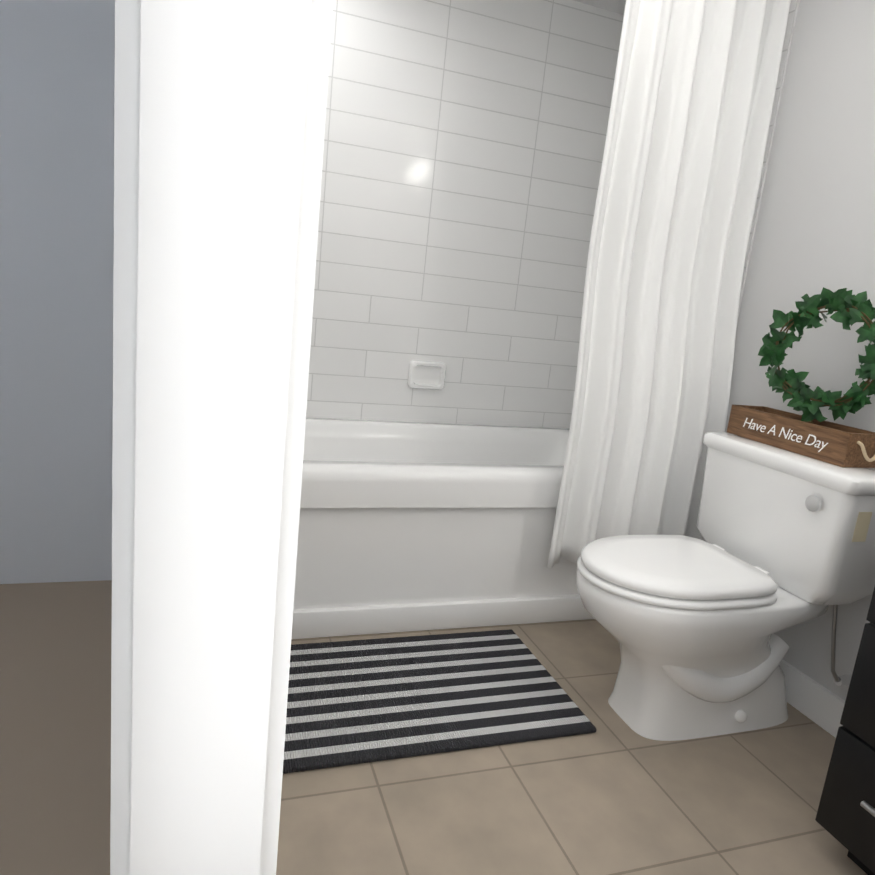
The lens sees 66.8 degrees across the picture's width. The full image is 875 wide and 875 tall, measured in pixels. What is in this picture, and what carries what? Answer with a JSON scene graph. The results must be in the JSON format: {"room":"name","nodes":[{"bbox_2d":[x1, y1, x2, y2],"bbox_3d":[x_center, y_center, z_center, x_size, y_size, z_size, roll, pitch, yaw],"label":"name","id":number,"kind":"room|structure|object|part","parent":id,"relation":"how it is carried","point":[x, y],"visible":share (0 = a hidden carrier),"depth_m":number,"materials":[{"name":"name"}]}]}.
{"room":"bathroom","nodes":[
{"label":"bathroom","id":0,"kind":"room"},
{"bbox_2d":[0,0,114,583],"bbox_3d":[-1.768,-0.706,1.683,2.180,2.320,0.100,2,12,-19],"label":"wall","id":1,"kind":"structure","parent":0,"point":[57,73],"depth_m":1.92,"materials":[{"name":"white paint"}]},
{"bbox_2d":[0,580,866,874],"bbox_3d":[-0.465,0.950,0.253,4.000,0.060,4.900,2,12,-19],"label":"floor","id":2,"kind":"structure","parent":0,"point":[614,794],"depth_m":1.39,"materials":[{"name":"tile"}]},
{"bbox_2d":[283,629,596,773],"bbox_3d":[-0.076,0.650,1.722,0.825,0.012,0.500,2,12,-19],"label":"bath mat","id":3,"kind":"object","parent":2,"relation":"on","point":[351,702],"visible":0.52,"depth_m":1.67,"materials":[{"name":"multicoloured fabric"}]},
{"bbox_2d":[291,418,593,638],"bbox_3d":[0.019,0.269,2.387,1.498,0.510,0.757,2,12,-19],"label":"bathtub","id":4,"kind":"object","parent":2,"relation":"on","point":[411,526],"visible":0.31,"depth_m":2.02,"materials":[{"name":"white ceramic"}]},
{"bbox_2d":[576,432,874,740],"bbox_3d":[0.678,0.379,1.692,0.702,0.712,0.492,2,12,-19],"label":"toilet","id":5,"kind":"object","parent":2,"relation":"on","point":[691,625],"visible":1,"depth_m":1.59,"materials":[{"name":"white ceramic"}]},
{"bbox_3d":[0.562,0.337,1.642,0.448,0.018,0.368,2,12,-19],"label":"seat","id":6,"kind":"part","parent":5,"relation":"part of","materials":[{"name":"white plastic"}]},
{"bbox_3d":[0.568,0.311,1.638,0.442,0.031,0.356,2,12,-19],"label":"lid","id":7,"kind":"part","parent":5,"relation":"part of","materials":[{"name":"white plastic"}]},
{"bbox_3d":[0.648,0.537,1.720,0.670,0.385,0.372,2,12,-19],"label":"bowl","id":8,"kind":"part","parent":5,"relation":"part of","materials":[{"name":"white ceramic"}]},
{"bbox_3d":[0.911,0.217,1.732,0.197,0.286,0.472,2,12,-19],"label":"tank","id":9,"kind":"part","parent":5,"relation":"part of","materials":[{"name":"white ceramic"}]},
{"bbox_3d":[0.928,0.059,1.700,0.215,0.040,0.492,2,12,-19],"label":"tank lid","id":10,"kind":"part","parent":5,"relation":"part of","materials":[{"name":"white ceramic"}]},
{"bbox_2d":[727,287,874,467],"bbox_3d":[0.957,-0.171,1.691,0.166,0.415,0.402,1,13,-23],"label":"decoration","id":11,"kind":"object","parent":5,"relation":"on","point":[810,432],"visible":1,"depth_m":1.67,"materials":[{"name":"green plant"}]},
{"bbox_3d":[0.955,-0.033,1.697,0.005,0.119,0.006,2,12,-19],"label":"wreath stem","id":12,"kind":"part","parent":11,"relation":"part of","materials":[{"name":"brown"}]},
{"bbox_2d":[815,587,874,874],"bbox_3d":[1.109,0.483,0.721,0.548,0.988,1.232,2,12,-19],"label":"bathroom vanity","id":13,"kind":"object","parent":2,"relation":"on","point":[845,816],"visible":1,"depth_m":1.24,"materials":[{"name":"black painted wood"},{"name":"marble"},{"name":"porcelain"}]},
{"bbox_3d":[0.822,0.697,1.157,0.018,0.211,0.322,2,12,-19],"label":"drawer","id":14,"kind":"part","parent":13,"relation":"part of","materials":[{"name":"black wood"}]},
{"bbox_3d":[0.845,0.485,1.113,0.018,0.211,0.322,2,12,-19],"label":"drawer","id":15,"kind":"part","parent":13,"relation":"part of","materials":[{"name":"black wood"}]},
{"bbox_3d":[0.789,0.676,1.141,0.010,0.011,0.130,2,12,-19],"label":"handle","id":16,"kind":"part","parent":13,"relation":"part of","materials":[{"name":"silver metal"}]},
{"bbox_3d":[0.868,0.273,1.070,0.018,0.211,0.322,2,12,-19],"label":"drawer","id":17,"kind":"part","parent":13,"relation":"part of","materials":[{"name":"black wood"}]},
{"bbox_3d":[0.788,0.666,1.187,0.028,0.008,0.008,2,12,-19],"label":"handle post","id":18,"kind":"part","parent":13,"relation":"part of","materials":[{"name":"silver metal"}]},
{"bbox_2d":[306,0,623,428],"bbox_3d":[-0.082,-0.629,2.603,1.612,2.150,0.100,2,12,-19],"label":"wall tile","id":19,"kind":"structure","parent":0,"point":[464,146],"depth_m":2.54,"materials":[{"name":"white tile"}]},
{"bbox_2d":[407,360,445,389],"bbox_3d":[-0.041,-0.247,2.640,0.150,0.110,0.026,2,12,-19],"label":"soap dish","id":20,"kind":"object","parent":19,"relation":"attached to","point":[430,375],"visible":1,"depth_m":2.64,"materials":[{"name":"white ceramic"}]},
{"bbox_2d":[573,0,625,14],"bbox_3d":[0.257,-1.612,2.046,1.620,0.060,0.900,2,12,-19],"label":"ceiling","id":21,"kind":"structure","parent":0,"point":[616,6],"depth_m":2.51,"materials":[{"name":"white paint"}]},
{"bbox_2d":[737,0,799,322],"bbox_3d":[0.855,-0.511,2.518,0.108,2.150,0.900,2,12,-19],"label":"tile","id":22,"kind":"structure","parent":0,"point":[792,15],"depth_m":1.98,"materials":[{"name":"white tile"}]},
{"bbox_2d":[704,0,874,700],"bbox_3d":[1.353,-0.159,1.071,0.100,2.150,2.240,2,12,-19],"label":"wall","id":23,"kind":"structure","parent":0,"point":[815,231],"depth_m":1.82,"materials":[{"name":"white paint"}]},
{"bbox_2d":[779,660,844,737],"bbox_3d":[0.982,0.687,1.876,0.012,0.100,0.900,2,12,-19],"label":"baseboard","id":24,"kind":"structure","parent":23,"relation":"attached to","point":[821,706],"depth_m":1.78,"materials":[{"name":"white"}]},
{"bbox_3d":[-0.328,-0.462,0.998,0.100,2.420,1.260,2,12,-19],"label":"wall","id":25,"kind":"structure","parent":0,"visible":0},
{"bbox_2d":[110,0,332,874],"bbox_3d":[-0.153,-0.178,0.470,0.132,2.115,0.080,2,12,-19],"label":"door frame","id":26,"kind":"structure","parent":25,"relation":"attached to","point":[222,98],"depth_m":0.47,"materials":[{"name":"white"}]},
{"bbox_3d":[0.751,-1.260,0.598,1.620,0.060,2.240,2,12,-19],"label":"ceiling","id":27,"kind":"structure","parent":0,"visible":0},
{"bbox_2d":[547,0,790,567],"bbox_3d":[0.253,-0.542,1.800,1.501,1.874,0.142,2,12,-19],"label":"shower curtain","id":28,"kind":"object","parent":27,"relation":"hanging from","point":[694,90],"visible":0.92,"depth_m":1.96,"materials":[{"name":"white fabric"}]}
]}

